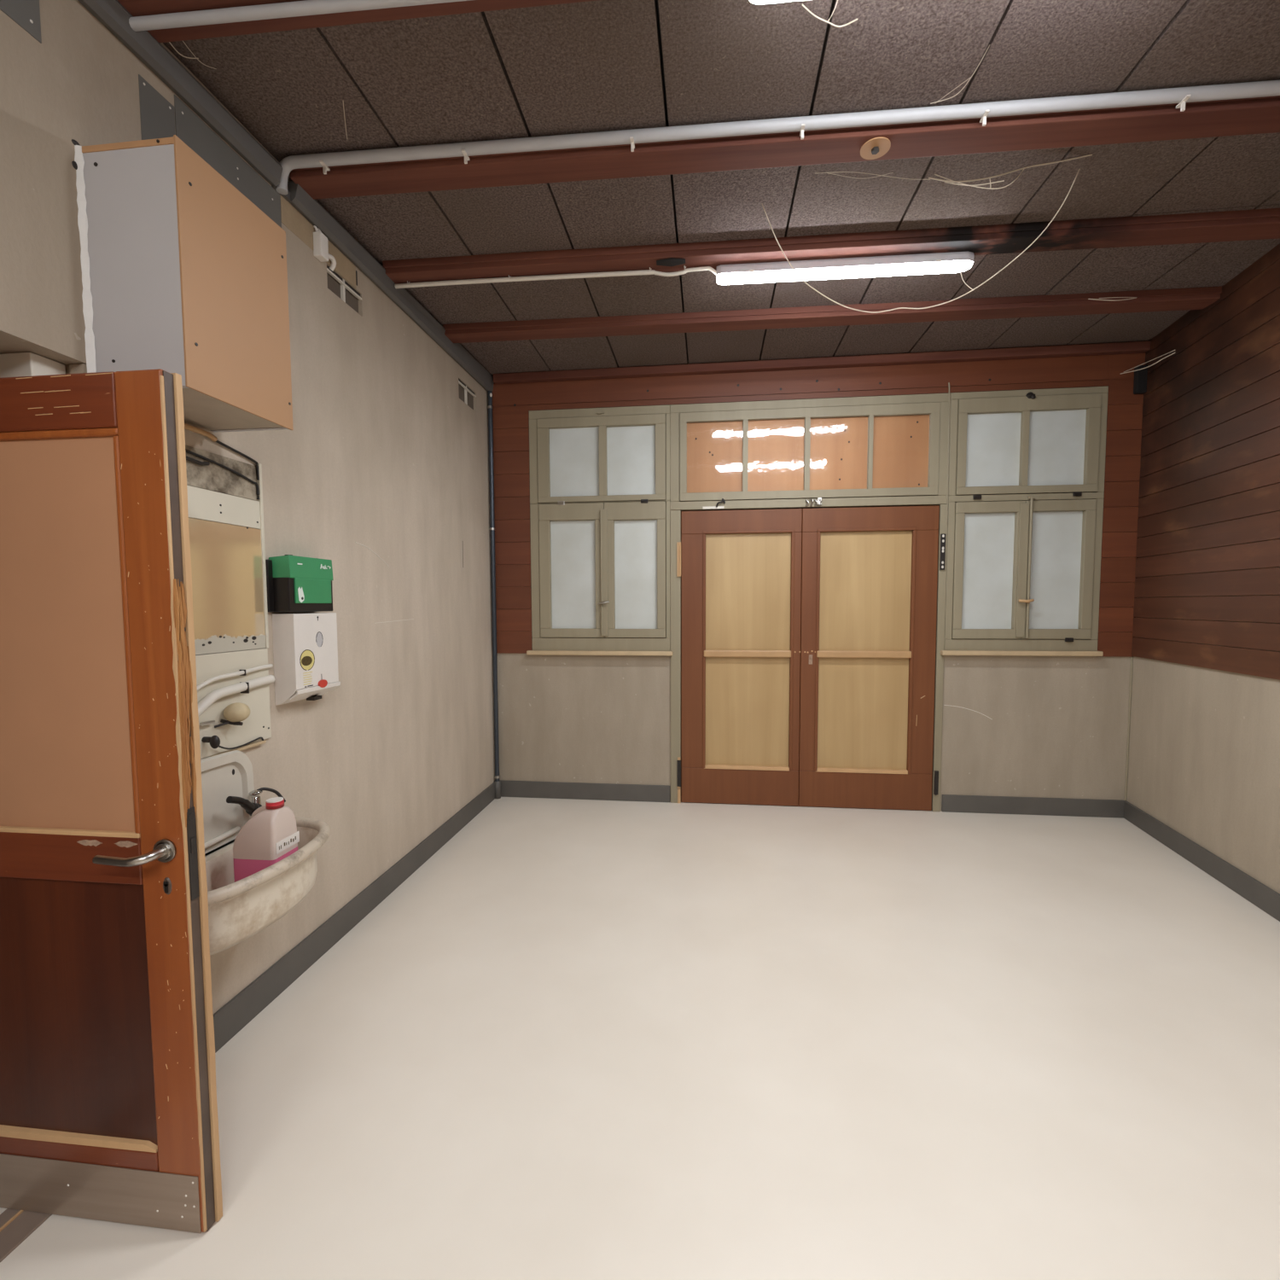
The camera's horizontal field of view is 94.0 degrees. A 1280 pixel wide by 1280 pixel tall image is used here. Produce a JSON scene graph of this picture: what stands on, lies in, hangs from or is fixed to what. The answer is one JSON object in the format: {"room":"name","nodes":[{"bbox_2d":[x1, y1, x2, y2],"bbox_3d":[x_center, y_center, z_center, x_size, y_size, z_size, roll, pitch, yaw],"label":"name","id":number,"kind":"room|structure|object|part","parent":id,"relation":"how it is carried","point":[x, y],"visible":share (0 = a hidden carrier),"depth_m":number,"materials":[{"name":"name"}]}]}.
{"room":"empty workshop room","nodes":[
{"label":"empty workshop room","id":0,"kind":"room"},
{"bbox_2d":[0,0,494,1013],"bbox_3d":[-1.583,-0.228,1.403,0.163,3.500,6.844,0,3,7],"label":"wall","id":1,"kind":"structure","parent":0,"point":[381,473],"depth_m":2.71,"materials":[{"name":"paint"}]},
{"bbox_2d":[0,0,41,43],"bbox_3d":[-1.508,-1.555,1.312,0.005,0.162,0.341,0,3,7],"label":"cover plate","id":2,"kind":"object","parent":1,"relation":"attached to","point":[26,14],"visible":1,"depth_m":1.45,"materials":[{"name":"grey plastic"}]},
{"bbox_2d":[0,1208,52,1262],"bbox_3d":[-1.544,1.431,1.219,0.123,0.010,0.990,0,3,7],"label":"trim","id":3,"kind":"structure","parent":1,"relation":"attached to","point":[16,1226],"depth_m":1.44,"materials":[{"name":"brown wood"}]},
{"bbox_2d":[0,352,87,378],"bbox_3d":[-1.802,0.335,1.657,0.640,2.146,0.091,0,3,7],"label":"trim","id":4,"kind":"structure","parent":1,"relation":"attached to","point":[20,363],"depth_m":1.53,"materials":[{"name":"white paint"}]},
{"bbox_2d":[0,368,222,1233],"bbox_3d":[-1.464,0.410,1.400,0.871,2.012,0.110,0,3,7],"label":"door","id":5,"kind":"structure","parent":1,"relation":"in","point":[108,1105],"depth_m":1.40,"materials":[{"name":"brown wood"}]},
{"bbox_3d":[-1.469,-0.001,1.406,0.627,0.925,0.008,0,3,7],"label":"panel","id":6,"kind":"part","parent":5,"relation":"part of","materials":[{"name":"wood"}]},
{"bbox_3d":[-1.470,-0.012,1.399,0.628,0.928,0.016,0,3,7],"label":"panel moulding","id":7,"kind":"part","parent":5,"relation":"part of","materials":[{"name":"brown wood"}]},
{"bbox_3d":[-1.467,0.897,1.458,0.630,0.665,0.012,0,3,7],"label":"panel","id":8,"kind":"part","parent":5,"relation":"part of","materials":[{"name":"wood"}]},
{"bbox_3d":[-1.468,0.409,1.427,0.628,2.012,0.028,0,3,7],"label":"rail","id":9,"kind":"part","parent":5,"relation":"part of","materials":[{"name":"brown wood"}]},
{"bbox_3d":[-1.464,1.341,1.468,0.841,0.142,0.002,0,3,7],"label":"kick plate","id":10,"kind":"part","parent":5,"relation":"part of","materials":[{"name":"metal"}]},
{"bbox_3d":[-1.147,0.487,1.342,0.130,0.026,0.057,0,3,7],"label":"lever","id":11,"kind":"part","parent":5,"relation":"part of","materials":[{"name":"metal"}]},
{"bbox_3d":[-1.090,0.568,1.377,0.022,0.042,0.003,0,3,7],"label":"keyhole plate","id":12,"kind":"part","parent":5,"relation":"part of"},
{"bbox_3d":[-1.034,0.494,1.383,0.006,0.215,0.021,0,3,7],"label":"lock plate","id":13,"kind":"part","parent":5,"relation":"part of","materials":[{"name":"metal"}]},
{"bbox_2d":[138,74,175,139],"bbox_3d":[-1.451,-1.528,1.803,0.005,0.245,0.115,0,3,7],"label":"cover plate","id":14,"kind":"object","parent":1,"relation":"attached to","point":[157,116],"visible":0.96,"depth_m":1.79,"materials":[{"name":"grey plastic"}]},
{"bbox_2d":[71,134,293,432],"bbox_3d":[-1.317,-1.002,1.766,0.293,0.642,0.420,0,3,7],"label":"upper cabinet","id":15,"kind":"object","parent":1,"relation":"attached to","point":[183,274],"visible":0.98,"depth_m":1.60,"materials":[{"name":"grey laminate"}]},
{"bbox_3d":[-1.318,-1.303,1.756,0.281,0.016,0.401,0,3,7],"label":"panel","id":16,"kind":"part","parent":15,"relation":"part of","materials":[{"name":"wood"}]},
{"bbox_3d":[-1.339,-0.978,1.586,0.281,0.611,0.016,0,3,7],"label":"panel","id":17,"kind":"part","parent":15,"relation":"part of","materials":[{"name":"grey laminate"}]},
{"bbox_3d":[-1.316,-0.697,1.793,0.281,0.016,0.367,0,3,7],"label":"panel","id":18,"kind":"part","parent":15,"relation":"part of","materials":[{"name":"wood"}]},
{"bbox_3d":[-1.175,-0.997,1.758,0.006,0.633,0.405,0,3,7],"label":"panel","id":19,"kind":"part","parent":15,"relation":"part of","materials":[{"name":"wood"}]},
{"bbox_3d":[-1.295,-1.001,1.965,0.281,0.611,0.016,0,3,7],"label":"panel","id":20,"kind":"part","parent":15,"relation":"part of","materials":[{"name":"grey laminate"}]},
{"bbox_2d":[200,750,254,855],"bbox_3d":[-1.427,0.545,1.933,0.034,0.311,0.442,0,3,7],"label":"backsplash","id":21,"kind":"structure","parent":1,"relation":"attached to","point":[218,782],"depth_m":2.03,"materials":[{"name":"white ceramic"}]},
{"bbox_2d":[174,94,281,227],"bbox_3d":[-1.418,-1.630,2.087,0.005,0.154,0.461,0,3,7],"label":"cover plate","id":22,"kind":"object","parent":1,"relation":"attached to","point":[190,129],"visible":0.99,"depth_m":2.05,"materials":[{"name":"grey plastic"}]},
{"bbox_2d":[185,444,271,758],"bbox_3d":[-1.426,-0.128,2.015,0.014,1.020,0.444,0,3,7],"label":"wall panel","id":23,"kind":"object","parent":1,"relation":"attached to","point":[204,504],"visible":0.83,"depth_m":2.06,"materials":[{"name":"paint"}]},
{"bbox_2d":[199,720,220,748],"bbox_3d":[-1.402,0.310,1.957,0.053,0.091,0.050,0,3,7],"label":"valve","id":24,"kind":"object","parent":23,"relation":"attached to","point":[214,741],"visible":1,"depth_m":1.95,"materials":[{"name":"metal"}]},
{"bbox_2d":[184,423,259,499],"bbox_3d":[-1.412,-0.605,1.990,0.038,0.200,0.415,0,3,7],"label":"cable","id":25,"kind":"object","parent":23,"relation":"attached to","point":[212,437],"visible":0.8,"depth_m":1.97,"materials":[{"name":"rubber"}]},
{"bbox_2d":[188,517,265,654],"bbox_3d":[-1.427,-0.176,2.006,0.007,0.438,0.430,0,3,7],"label":"mirror","id":26,"kind":"object","parent":23,"relation":"attached to","point":[227,571],"visible":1,"depth_m":2.05,"materials":[{"name":"mirror"}]},
{"bbox_2d":[214,702,250,727],"bbox_3d":[-1.383,0.254,2.038,0.079,0.078,0.098,0,3,7],"label":"soap holder","id":27,"kind":"object","parent":23,"relation":"attached to","point":[235,712],"visible":1,"depth_m":2.02,"materials":[{"name":"metal"}]},
{"bbox_3d":[-1.380,0.248,2.046,0.076,0.067,0.080,0,3,7],"label":"soap dish","id":28,"kind":"part","parent":27,"relation":"part of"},
{"bbox_2d":[197,663,273,690],"bbox_3d":[-1.406,0.140,2.047,0.022,0.076,0.405,0,3,6],"label":"pipe","id":29,"kind":"object","parent":23,"relation":"attached to","point":[242,672],"visible":0.84,"depth_m":2.05,"materials":[{"name":"white paint"}]},
{"bbox_2d":[197,674,275,716],"bbox_3d":[-1.403,0.206,2.048,0.036,0.126,0.411,0,3,5],"label":"pipe","id":30,"kind":"object","parent":23,"relation":"attached to","point":[242,687],"visible":0.84,"depth_m":2.04,"materials":[{"name":"white paint"}]},
{"bbox_2d":[218,737,263,749],"bbox_3d":[-1.402,0.354,2.089,0.008,0.071,0.252,0,3,3],"label":"cable","id":31,"kind":"object","parent":23,"relation":"attached to","point":[262,738],"visible":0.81,"depth_m":2.10,"materials":[{"name":"black rubber"}]},
{"bbox_2d":[208,739,266,756],"bbox_3d":[-1.419,0.387,2.064,0.020,0.011,0.320,0,3,7],"label":"strip","id":32,"kind":"object","parent":1,"relation":"attached to","point":[251,745],"visible":0.53,"depth_m":2.13,"materials":[{"name":"brown wood"}]},
{"bbox_2d":[200,750,330,955],"bbox_3d":[-1.263,0.730,1.917,0.377,0.679,0.644,0,3,7],"label":"sink","id":33,"kind":"object","parent":1,"relation":"attached to","point":[240,910],"visible":0.47,"depth_m":1.94,"materials":[{"name":"ceramic"}]},
{"bbox_2d":[226,787,285,815],"bbox_3d":[-1.351,0.595,2.083,0.070,0.173,0.222,1,4,14],"label":"faucet","id":34,"kind":"object","parent":33,"relation":"attached to","point":[249,806],"visible":0.59,"depth_m":2.06,"materials":[{"name":"silver metal"}]},
{"bbox_3d":[-1.353,0.566,2.042,0.047,0.111,0.147,0,3,7],"label":"lever","id":35,"kind":"part","parent":34,"relation":"part of","materials":[{"name":"black plastic"}]},
{"bbox_2d":[248,789,262,804],"bbox_3d":[-1.358,0.605,2.116,0.039,0.149,0.048,0,3,7],"label":"tap","id":36,"kind":"object","parent":34,"relation":"on","point":[255,800],"depth_m":2.10,"materials":[{"name":"silver metal"}]},
{"bbox_3d":[-1.326,0.560,2.150,0.089,0.070,0.017,-4,5,-45],"label":"spout","id":37,"kind":"part","parent":34,"relation":"part of","materials":[{"name":"metal"}]},
{"bbox_2d":[204,826,318,955],"bbox_3d":[-1.272,0.800,1.923,0.347,0.194,0.594,0,3,7],"label":"basin","id":38,"kind":"object","parent":33,"relation":"in","point":[235,916],"depth_m":1.83,"materials":[{"name":"ceramic"}]},
{"bbox_2d":[232,797,299,882],"bbox_3d":[-1.211,0.686,1.937,0.146,0.346,0.120,0,3,7],"label":"plastic jug","id":39,"kind":"object","parent":33,"relation":"in","point":[270,835],"visible":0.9,"depth_m":1.88,"materials":[{"name":"white plastic"}]},
{"bbox_3d":[-1.226,0.566,1.932,0.071,0.066,0.022,0,3,7],"label":"handle","id":40,"kind":"part","parent":39,"relation":"part of","materials":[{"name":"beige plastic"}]},
{"bbox_2d":[279,836,296,849],"bbox_3d":[-1.138,0.655,1.930,0.001,0.015,0.078,0,3,7],"label":"label","id":41,"kind":"object","parent":39,"relation":"attached to","point":[287,842],"depth_m":1.93,"materials":[{"name":"paper"}]},
{"bbox_2d":[77,0,494,391],"bbox_3d":[-1.498,-1.714,1.201,0.050,0.117,6.642,0,3,7],"label":"trim","id":42,"kind":"structure","parent":1,"relation":"attached to","point":[111,14],"depth_m":2.16,"materials":[{"name":"metal"}]},
{"bbox_2d":[265,554,333,611],"bbox_3d":[-1.346,-0.222,2.376,0.090,0.219,0.296,0,3,7],"label":"soap dispenser","id":43,"kind":"object","parent":1,"relation":"attached to","point":[293,583],"visible":1,"depth_m":2.30,"materials":[{"name":"green plastic"}]},
{"bbox_2d":[272,612,340,705],"bbox_3d":[-1.339,0.070,2.412,0.097,0.356,0.266,0,3,7],"label":"dispenser","id":44,"kind":"object","parent":1,"relation":"attached to","point":[305,648],"visible":1,"depth_m":2.33,"materials":[{"name":"white plastic"}]},
{"bbox_2d":[301,656,312,665],"bbox_3d":[-1.305,0.082,2.339,0.001,0.038,0.064,0,3,7],"label":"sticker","id":45,"kind":"object","parent":44,"relation":"attached to","point":[305,660],"depth_m":2.34,"materials":[{"name":"paper"}]},
{"bbox_2d":[313,225,336,271],"bbox_3d":[-1.350,-1.680,2.568,0.042,0.126,0.138,0,3,1],"label":"junction box","id":46,"kind":"object","parent":1,"relation":"attached to","point":[320,241],"visible":1,"depth_m":2.51,"materials":[{"name":"white plastic"}]},
{"bbox_2d":[326,265,361,313],"bbox_3d":[-1.361,-1.594,2.732,0.031,0.105,0.264,0,3,7],"label":"air vent","id":47,"kind":"object","parent":1,"relation":"in","point":[336,284],"visible":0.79,"depth_m":2.73,"materials":[{"name":"white paint"}]},
{"bbox_2d":[213,782,494,1053],"bbox_3d":[-1.292,1.250,3.210,0.014,0.128,2.968,0,3,7],"label":"baseboard","id":48,"kind":"structure","parent":1,"relation":"attached to","point":[239,1011],"depth_m":2.60,"materials":[{"name":"plastic"}]},
{"bbox_2d":[458,378,476,409],"bbox_3d":[-1.200,-1.682,4.112,0.031,0.133,0.300,0,3,7],"label":"air vent","id":49,"kind":"object","parent":1,"relation":"in","point":[466,395],"visible":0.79,"depth_m":4.11,"materials":[{"name":"metal"}]},
{"bbox_2d":[486,390,500,798],"bbox_3d":[-1.113,-0.312,4.547,0.052,3.085,0.051,0,3,7],"label":"pipe","id":50,"kind":"object","parent":1,"relation":"attached to","point":[497,782],"visible":1,"depth_m":4.53,"materials":[{"name":"metal"}]},
{"bbox_2d":[0,797,1279,1279],"bbox_3d":[-0.163,1.489,1.241,7.800,0.120,7.244,0,3,7],"label":"floor","id":51,"kind":"structure","parent":0,"point":[581,1039],"depth_m":1.94,"materials":[{"name":"white"}]},
{"bbox_2d":[162,0,1279,375],"bbox_3d":[-0.050,-1.845,1.026,8.054,0.150,7.244,0,3,7],"label":"ceiling","id":52,"kind":"structure","parent":0,"point":[599,66],"depth_m":2.18,"materials":[{"name":"brown wood"}]},
{"bbox_2d":[168,40,215,69],"bbox_3d":[-1.379,-1.795,1.821,0.030,0.038,0.176,1,4,17],"label":"cobweb","id":53,"kind":"object","parent":52,"relation":"hanging from","point":[183,41],"visible":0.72,"depth_m":1.83,"materials":[{"name":"fabric"}]},
{"bbox_2d":[343,100,347,139],"bbox_3d":[-1.039,-1.824,2.107,0.003,0.018,0.182,-2,4,-22],"label":"cobweb","id":54,"kind":"object","parent":52,"relation":"attached to","point":[343,101],"visible":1,"depth_m":2.09,"materials":[{"name":"fabric"}]},
{"bbox_2d":[117,0,599,42],"bbox_3d":[0.605,-1.776,1.502,4.087,0.059,0.138,0,3,5],"label":"ceiling beam","id":55,"kind":"structure","parent":52,"relation":"attached to","point":[136,8],"depth_m":1.67,"materials":[{"name":"red wood"}]},
{"bbox_2d":[128,0,470,31],"bbox_3d":[-0.577,-1.729,1.606,1.727,0.029,0.030,0,3,5],"label":"pipe","id":56,"kind":"object","parent":55,"relation":"attached to","point":[306,7],"visible":1,"depth_m":1.64,"materials":[{"name":"grey plastic"}]},
{"bbox_2d":[750,0,801,4],"bbox_3d":[0.886,-1.713,1.498,1.215,0.067,0.092,0,3,5],"label":"ceiling lamp","id":57,"kind":"object","parent":55,"relation":"attached to","point":[757,2],"visible":1,"depth_m":1.58,"materials":[{"name":"white plastic"}]},
{"bbox_2d":[289,95,1279,199],"bbox_3d":[0.735,-1.810,2.176,4.189,0.073,0.138,0,3,5],"label":"ceiling beam","id":58,"kind":"structure","parent":52,"relation":"attached to","point":[1253,115],"depth_m":2.18,"materials":[{"name":"red wood"}]},
{"bbox_2d":[275,79,1279,194],"bbox_3d":[0.599,-1.774,2.096,4.005,0.117,0.055,0,3,5],"label":"pipe","id":59,"kind":"object","parent":58,"relation":"attached to","point":[1180,96],"visible":0.91,"depth_m":2.09,"materials":[{"name":"grey plastic"}]},
{"bbox_2d":[860,136,890,159],"bbox_3d":[0.855,-1.785,2.170,0.103,0.004,0.103,3,5,44],"label":"washer","id":60,"kind":"object","parent":58,"relation":"in","point":[871,148],"depth_m":2.16,"materials":[{"name":"wood"}]},
{"bbox_2d":[492,341,1150,383],"bbox_3d":[1.127,-1.935,4.188,4.456,0.057,0.059,0,3,7],"label":"ceiling beam","id":61,"kind":"structure","parent":52,"relation":"attached to","point":[1135,346],"depth_m":4.15,"materials":[{"name":"red wood"}]},
{"bbox_2d":[802,0,857,27],"bbox_3d":[0.560,-1.796,1.687,0.181,0.037,0.088,-1,4,-14],"label":"cobweb","id":62,"kind":"object","parent":52,"relation":"attached to","point":[803,5],"visible":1,"depth_m":1.72,"materials":[{"name":"fabric"}]},
{"bbox_2d":[382,208,1279,284],"bbox_3d":[0.863,-1.853,2.841,4.290,0.067,0.138,0,3,5],"label":"ceiling beam","id":63,"kind":"structure","parent":52,"relation":"attached to","point":[1254,224],"depth_m":2.79,"materials":[{"name":"red wood"}]},
{"bbox_2d":[394,265,716,288],"bbox_3d":[-0.436,-1.814,2.991,1.647,0.051,0.035,0,3,5],"label":"cable conduit","id":64,"kind":"object","parent":63,"relation":"attached to","point":[649,271],"visible":1,"depth_m":2.99,"materials":[{"name":"white paint"}]},
{"bbox_2d":[715,251,974,285],"bbox_3d":[0.977,-1.797,2.894,1.205,0.067,0.092,0,3,5],"label":"ceiling lamp","id":65,"kind":"object","parent":63,"relation":"attached to","point":[938,263],"visible":0.98,"depth_m":2.87,"materials":[{"name":"white plastic"}]},
{"bbox_2d":[442,286,1221,343],"bbox_3d":[0.992,-1.898,3.510,4.391,0.059,0.138,0,3,5],"label":"ceiling beam","id":66,"kind":"structure","parent":52,"relation":"attached to","point":[1190,298],"depth_m":3.46,"materials":[{"name":"red wood"}]},
{"bbox_2d":[1088,296,1136,301],"bbox_3d":[2.570,-1.845,3.235,0.256,0.030,0.036,0,3,2],"label":"cobweb","id":67,"kind":"object","parent":66,"relation":"attached to","point":[1112,297],"visible":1,"depth_m":3.23,"materials":[{"name":"fabric"}]},
{"bbox_2d":[818,171,924,180],"bbox_3d":[0.935,-1.843,2.372,0.477,0.028,0.045,0,3,-4],"label":"cobweb","id":68,"kind":"object","parent":52,"relation":"attached to","point":[832,171],"visible":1,"depth_m":2.37,"materials":[{"name":"fabric"}]},
{"bbox_2d":[761,168,1080,313],"bbox_3d":[1.128,-1.617,2.466,1.233,0.491,0.013,0,3,9],"label":"hanging wire","id":69,"kind":"object","parent":52,"relation":"hanging from","point":[1079,169],"visible":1,"depth_m":2.48,"materials":[{"name":"plastic"}]},
{"bbox_2d":[930,45,989,104],"bbox_3d":[1.052,-1.822,1.944,0.042,0.018,0.228,-2,4,-20],"label":"cobweb","id":70,"kind":"object","parent":52,"relation":"attached to","point":[989,45],"visible":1,"depth_m":1.97,"materials":[{"name":"fabric"}]},
{"bbox_2d":[928,154,1092,189],"bbox_3d":[1.445,-1.823,2.352,0.580,0.072,0.039,0,4,10],"label":"cobweb","id":71,"kind":"object","parent":52,"relation":"hanging from","point":[1023,168],"visible":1,"depth_m":2.36,"materials":[{"name":"fabric"}]},
{"bbox_2d":[492,352,1145,811],"bbox_3d":[1.167,-0.421,4.414,5.100,3.500,0.216,0,3,7],"label":"wall","id":72,"kind":"structure","parent":0,"point":[1013,725],"depth_m":4.25,"materials":[{"name":"paint"}]},
{"bbox_2d":[526,404,673,655],"bbox_3d":[-0.308,-0.799,4.461,1.108,1.825,0.137,0,3,7],"label":"window","id":73,"kind":"structure","parent":72,"relation":"in","point":[600,503],"depth_m":4.46,"materials":[{"name":"green paint"}]},
{"bbox_3d":[-0.511,-0.520,4.511,0.494,1.000,0.058,0,3,7],"label":"sash","id":74,"kind":"part","parent":73,"relation":"part of","materials":[{"name":"green paint"}]},
{"bbox_3d":[-0.501,-0.493,4.523,0.354,0.819,0.012,0,3,7],"label":"pane","id":75,"kind":"part","parent":73,"relation":"part of","materials":[{"name":"white glass"}]},
{"bbox_3d":[-0.488,-1.327,4.471,0.386,0.517,0.012,0,3,7],"label":"pane","id":76,"kind":"part","parent":73,"relation":"part of","materials":[{"name":"white glass"}]},
{"bbox_3d":[-0.307,0.097,4.493,1.108,0.032,0.062,0,3,7],"label":"sill","id":77,"kind":"part","parent":73,"relation":"part of","materials":[{"name":"brown wood"}]},
{"bbox_3d":[-0.287,-1.338,4.436,0.957,0.616,0.058,0,3,7],"label":"sash","id":78,"kind":"part","parent":73,"relation":"part of","materials":[{"name":"green paint"}]},
{"bbox_3d":[-0.288,-0.499,4.437,0.009,0.915,0.009,2,4,29],"label":"bolt rod","id":79,"kind":"part","parent":73,"relation":"part of","materials":[{"name":"green paint"}]},
{"bbox_3d":[-0.270,-0.276,4.437,0.082,0.028,0.035,0,3,7],"label":"handle","id":80,"kind":"part","parent":73,"relation":"part of","materials":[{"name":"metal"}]},
{"bbox_3d":[-0.063,-1.324,4.421,0.369,0.513,0.012,0,3,7],"label":"pane","id":81,"kind":"part","parent":73,"relation":"part of","materials":[{"name":"white glass"}]},
{"bbox_3d":[-0.036,-0.519,4.456,0.458,1.000,0.058,0,3,7],"label":"sash","id":82,"kind":"part","parent":73,"relation":"part of","materials":[{"name":"green paint"}]},
{"bbox_3d":[-0.029,-0.488,4.468,0.329,0.815,0.012,0,3,7],"label":"pane","id":83,"kind":"part","parent":73,"relation":"part of","materials":[{"name":"white glass"}]},
{"bbox_2d":[676,508,802,806],"bbox_3d":[0.723,0.141,4.406,0.894,2.174,0.073,0,3,7],"label":"door","id":84,"kind":"structure","parent":72,"relation":"in","point":[739,571],"depth_m":4.41,"materials":[{"name":"brown paint"}]},
{"bbox_3d":[0.789,0.081,4.380,0.656,1.760,0.008,0,3,7],"label":"moulding","id":85,"kind":"part","parent":84,"relation":"part of","materials":[{"name":"brown paint"}]},
{"bbox_2d":[670,504,948,811],"bbox_3d":[1.193,0.140,4.371,1.936,2.185,0.084,0,3,7],"label":"trim","id":86,"kind":"structure","parent":72,"relation":"attached to","point":[675,514],"depth_m":4.39,"materials":[{"name":"green paint"}]},
{"bbox_3d":[0.269,0.137,4.481,0.074,2.185,0.078,0,3,7],"label":"post","id":87,"kind":"part","parent":86,"relation":"part of","materials":[{"name":"green paint"}]},
{"bbox_3d":[2.130,0.142,4.265,0.050,2.185,0.078,0,3,7],"label":"post","id":88,"kind":"part","parent":86,"relation":"part of","materials":[{"name":"green paint"}]},
{"bbox_2d":[669,392,951,511],"bbox_3d":[1.186,-1.329,4.271,1.938,0.756,0.106,0,3,7],"label":"window","id":89,"kind":"structure","parent":72,"relation":"in","point":[891,450],"depth_m":4.25,"materials":[{"name":"green paint"}]},
{"bbox_3d":[0.533,-0.962,4.340,0.155,0.017,0.008,0,3,7],"label":"hinge plate","id":90,"kind":"part","parent":89,"relation":"part of","materials":[{"name":"white paint"}]},
{"bbox_3d":[0.543,-1.327,4.351,0.411,0.516,0.012,0,3,7],"label":"pane","id":91,"kind":"part","parent":89,"relation":"part of","materials":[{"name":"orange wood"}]},
{"bbox_3d":[0.977,-1.325,4.301,0.406,0.518,0.012,0,3,7],"label":"pane","id":92,"kind":"part","parent":89,"relation":"part of","materials":[{"name":"orange wood"}]},
{"bbox_3d":[1.410,-1.322,4.251,0.408,0.516,0.012,0,3,7],"label":"pane","id":93,"kind":"part","parent":89,"relation":"part of","materials":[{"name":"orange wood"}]},
{"bbox_3d":[1.827,-1.319,4.202,0.391,0.511,0.012,0,3,7],"label":"pane","id":94,"kind":"part","parent":89,"relation":"part of","materials":[{"name":"orange wood"}]},
{"bbox_2d":[500,779,1124,818],"bbox_3d":[1.134,1.168,4.415,4.495,0.128,0.014,0,3,7],"label":"baseboard","id":95,"kind":"structure","parent":72,"relation":"attached to","point":[951,803],"depth_m":4.28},
{"bbox_2d":[794,506,945,810],"bbox_3d":[1.620,0.144,4.301,1.041,2.174,0.075,0,3,7],"label":"door","id":96,"kind":"structure","parent":72,"relation":"in","point":[869,574],"depth_m":4.30,"materials":[{"name":"brown paint"}]},
{"bbox_3d":[1.237,0.142,4.329,0.026,0.070,0.013,0,3,7],"label":"lock plate","id":97,"kind":"part","parent":96,"relation":"part of","materials":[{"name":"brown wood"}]},
{"bbox_3d":[1.609,0.084,4.285,0.678,1.760,0.008,0,3,7],"label":"moulding","id":98,"kind":"part","parent":96,"relation":"part of","materials":[{"name":"brown paint"}]},
{"bbox_2d":[940,382,1108,656],"bbox_3d":[2.636,-0.831,4.115,1.040,1.878,0.142,0,3,7],"label":"window","id":99,"kind":"structure","parent":72,"relation":"in","point":[1026,471],"depth_m":4.12,"materials":[{"name":"green paint"}]},
{"bbox_3d":[2.131,-1.290,4.135,0.020,0.960,0.009,0,3,7],"label":"pull cord","id":100,"kind":"part","parent":99,"relation":"part of","materials":[{"name":"fabric"}]},
{"bbox_3d":[2.428,-0.480,4.184,0.348,0.814,0.012,0,3,7],"label":"pane","id":101,"kind":"part","parent":99,"relation":"part of","materials":[{"name":"white glass"}]},
{"bbox_3d":[2.424,-0.483,4.173,0.452,0.949,0.058,0,3,7],"label":"sash","id":102,"kind":"part","parent":99,"relation":"part of","materials":[{"name":"green paint"}]},
{"bbox_3d":[2.433,-1.311,4.133,0.369,0.508,0.012,0,3,7],"label":"pane","id":103,"kind":"part","parent":99,"relation":"part of","materials":[{"name":"white glass"}]},
{"bbox_3d":[2.637,0.091,4.151,1.040,0.033,0.062,0,3,7],"label":"sill","id":104,"kind":"part","parent":99,"relation":"part of","materials":[{"name":"brown wood"}]},
{"bbox_3d":[2.646,-0.269,4.098,0.093,0.027,0.042,0,3,7],"label":"handle","id":105,"kind":"part","parent":99,"relation":"part of","materials":[{"name":"brown wood"}]},
{"bbox_3d":[2.644,-1.331,4.096,0.903,0.648,0.058,0,3,7],"label":"sash","id":106,"kind":"part","parent":99,"relation":"part of","materials":[{"name":"green paint"}]},
{"bbox_3d":[2.671,-0.497,4.099,0.030,0.967,0.030,0,3,7],"label":"bolt rod","id":107,"kind":"part","parent":99,"relation":"part of","materials":[{"name":"green paint"}]},
{"bbox_3d":[2.861,-0.481,4.133,0.347,0.815,0.012,0,3,7],"label":"pane","id":108,"kind":"part","parent":99,"relation":"part of","materials":[{"name":"white glass"}]},
{"bbox_3d":[2.837,-1.309,4.086,0.380,0.515,0.012,0,3,7],"label":"pane","id":109,"kind":"part","parent":99,"relation":"part of","materials":[{"name":"white glass"}]},
{"bbox_3d":[2.872,-0.482,4.121,0.445,0.949,0.058,0,3,7],"label":"sash","id":110,"kind":"part","parent":99,"relation":"part of","materials":[{"name":"green paint"}]},
{"bbox_2d":[1133,365,1147,394],"bbox_3d":[3.317,-1.725,3.958,0.068,0.180,0.041,0,3,7],"label":"block","id":111,"kind":"object","parent":72,"relation":"attached to","point":[1140,376],"visible":0.87,"depth_m":3.94,"materials":[{"name":"plastic"}]},
{"bbox_2d":[1124,243,1279,893],"bbox_3d":[2.549,-0.229,0.721,0.174,3.450,7.500,1,4,15],"label":"wall","id":112,"kind":"structure","parent":0,"point":[1203,748],"depth_m":3.28,"materials":[{"name":"paint"}]},
{"bbox_2d":[1120,349,1175,373],"bbox_3d":[3.237,-1.765,3.797,0.030,0.161,0.384,-1,3,-8],"label":"cobweb","id":113,"kind":"object","parent":112,"relation":"attached to","point":[1173,350],"visible":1,"depth_m":3.78,"materials":[{"name":"fabric"}]},
{"bbox_2d":[1123,800,1279,921],"bbox_3d":[2.464,1.384,0.789,0.016,0.122,6.998,1,4,15],"label":"baseboard","id":114,"kind":"structure","parent":112,"relation":"attached to","point":[1267,899],"depth_m":3.28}
]}

